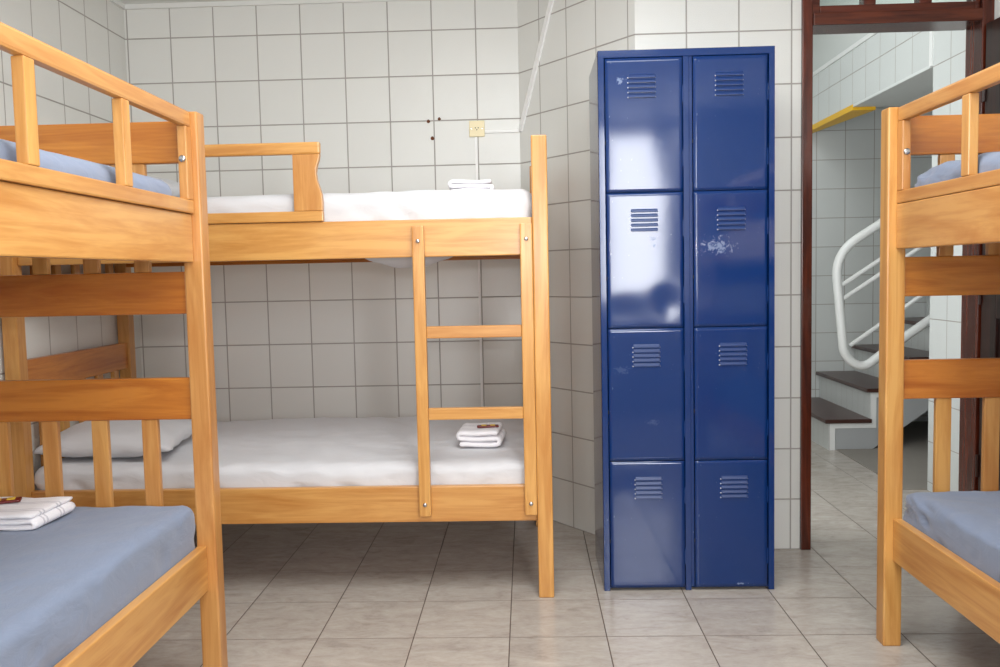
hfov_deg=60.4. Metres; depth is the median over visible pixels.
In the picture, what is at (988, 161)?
mattress
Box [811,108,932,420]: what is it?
wall
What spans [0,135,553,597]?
bunk bed
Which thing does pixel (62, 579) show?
mattress
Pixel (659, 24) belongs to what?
wall
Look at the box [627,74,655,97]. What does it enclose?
vent
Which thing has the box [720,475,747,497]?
vent
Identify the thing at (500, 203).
mattress
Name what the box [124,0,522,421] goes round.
wall
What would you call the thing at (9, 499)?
packet
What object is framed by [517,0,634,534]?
wall
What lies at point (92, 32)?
wall
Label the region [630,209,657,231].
vent
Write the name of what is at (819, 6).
window
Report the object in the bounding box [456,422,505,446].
folded towel
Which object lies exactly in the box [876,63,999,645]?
bunk bed
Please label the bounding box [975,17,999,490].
door
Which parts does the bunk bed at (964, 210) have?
post, rail, rail, guard rail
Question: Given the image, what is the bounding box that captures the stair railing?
[832,219,929,369]
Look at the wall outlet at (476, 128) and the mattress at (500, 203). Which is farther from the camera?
the wall outlet at (476, 128)
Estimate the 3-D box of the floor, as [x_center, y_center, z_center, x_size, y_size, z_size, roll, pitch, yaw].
[0.800,1.016,2.606,6.000,0.104,8.300,-1,4,2]
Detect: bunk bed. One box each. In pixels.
[0,22,227,666]
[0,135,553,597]
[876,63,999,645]
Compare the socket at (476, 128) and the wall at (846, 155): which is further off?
the wall at (846, 155)
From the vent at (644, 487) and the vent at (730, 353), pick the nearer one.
the vent at (730, 353)
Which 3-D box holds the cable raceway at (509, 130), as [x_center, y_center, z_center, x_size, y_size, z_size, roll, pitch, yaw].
[0.009,-0.958,4.070,0.163,0.014,0.009,-1,4,2]
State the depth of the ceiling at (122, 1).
4.05 m
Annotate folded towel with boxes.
[0,496,75,530]
[447,179,494,189]
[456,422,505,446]
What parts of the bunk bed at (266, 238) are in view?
post, post, guard rail, rail, rail, guard plate, rail, post, post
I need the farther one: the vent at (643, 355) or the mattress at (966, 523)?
the vent at (643, 355)
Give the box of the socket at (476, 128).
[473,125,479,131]
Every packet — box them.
[0,497,21,503]
[477,424,498,427]
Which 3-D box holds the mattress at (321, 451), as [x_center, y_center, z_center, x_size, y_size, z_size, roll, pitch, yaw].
[-0.778,0.498,3.537,1.867,0.186,0.811,-1,4,2]
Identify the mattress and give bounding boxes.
[0,139,171,195]
[0,505,195,666]
[34,416,536,489]
[207,189,531,267]
[903,491,999,582]
[914,152,999,186]
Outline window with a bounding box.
[813,0,979,12]
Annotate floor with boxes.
[132,421,999,666]
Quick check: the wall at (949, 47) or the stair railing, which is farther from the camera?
the stair railing
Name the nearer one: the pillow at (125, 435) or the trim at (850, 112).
the pillow at (125, 435)
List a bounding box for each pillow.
[33,419,191,457]
[147,175,179,197]
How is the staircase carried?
on the floor
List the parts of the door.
panel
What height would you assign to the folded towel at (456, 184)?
0.052 m
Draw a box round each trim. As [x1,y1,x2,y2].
[109,0,425,9]
[812,104,875,132]
[813,31,933,76]
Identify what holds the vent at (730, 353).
attached to the locker
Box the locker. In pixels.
[589,46,774,590]
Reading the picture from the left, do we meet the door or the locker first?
the locker
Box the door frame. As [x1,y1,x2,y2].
[800,0,994,549]
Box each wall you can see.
[0,0,141,489]
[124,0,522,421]
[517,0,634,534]
[635,0,999,548]
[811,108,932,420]
[812,31,928,124]
[927,30,965,491]
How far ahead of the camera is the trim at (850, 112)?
5.60 m
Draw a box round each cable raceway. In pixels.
[475,137,483,406]
[485,129,518,132]
[518,0,553,131]
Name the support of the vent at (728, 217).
attached to the locker
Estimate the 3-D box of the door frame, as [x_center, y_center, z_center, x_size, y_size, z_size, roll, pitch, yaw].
[1.589,-0.352,3.510,0.747,2.475,0.146,-1,4,2]
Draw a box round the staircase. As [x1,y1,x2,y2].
[811,296,929,449]
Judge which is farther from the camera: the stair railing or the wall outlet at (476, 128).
the stair railing
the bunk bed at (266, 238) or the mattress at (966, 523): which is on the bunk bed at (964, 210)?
the mattress at (966, 523)
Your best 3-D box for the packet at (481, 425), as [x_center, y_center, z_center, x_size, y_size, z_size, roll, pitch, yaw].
[-0.048,0.361,3.356,0.085,0.011,0.036,-1,4,-2]
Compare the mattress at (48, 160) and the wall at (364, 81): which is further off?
the wall at (364, 81)
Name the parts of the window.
pane, pane, pane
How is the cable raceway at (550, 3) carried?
attached to the wall at (558, 109)
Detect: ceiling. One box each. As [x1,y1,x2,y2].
[119,0,245,3]
[853,66,932,107]
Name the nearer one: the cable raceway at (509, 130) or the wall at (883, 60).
the cable raceway at (509, 130)
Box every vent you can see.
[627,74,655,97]
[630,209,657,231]
[632,344,659,366]
[634,477,661,498]
[715,71,743,95]
[717,206,745,229]
[719,342,746,365]
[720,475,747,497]
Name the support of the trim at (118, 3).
attached to the wall at (364, 81)
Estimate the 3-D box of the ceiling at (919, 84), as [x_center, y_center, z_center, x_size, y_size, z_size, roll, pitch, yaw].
[2.965,-1.544,5.242,1.540,0.248,1.955,-1,4,2]
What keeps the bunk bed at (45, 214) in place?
on the floor
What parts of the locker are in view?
door, door, door, door, door, door, door, door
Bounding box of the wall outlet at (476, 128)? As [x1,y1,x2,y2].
[469,120,484,136]
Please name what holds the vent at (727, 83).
attached to the locker
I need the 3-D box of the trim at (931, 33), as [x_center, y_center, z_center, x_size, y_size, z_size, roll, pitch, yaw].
[2.205,-1.597,5.260,0.038,0.378,1.955,-1,4,2]
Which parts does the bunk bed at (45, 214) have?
guard rail, rail, rail, post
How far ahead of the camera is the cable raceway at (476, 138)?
4.13 m
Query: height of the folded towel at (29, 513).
0.044 m

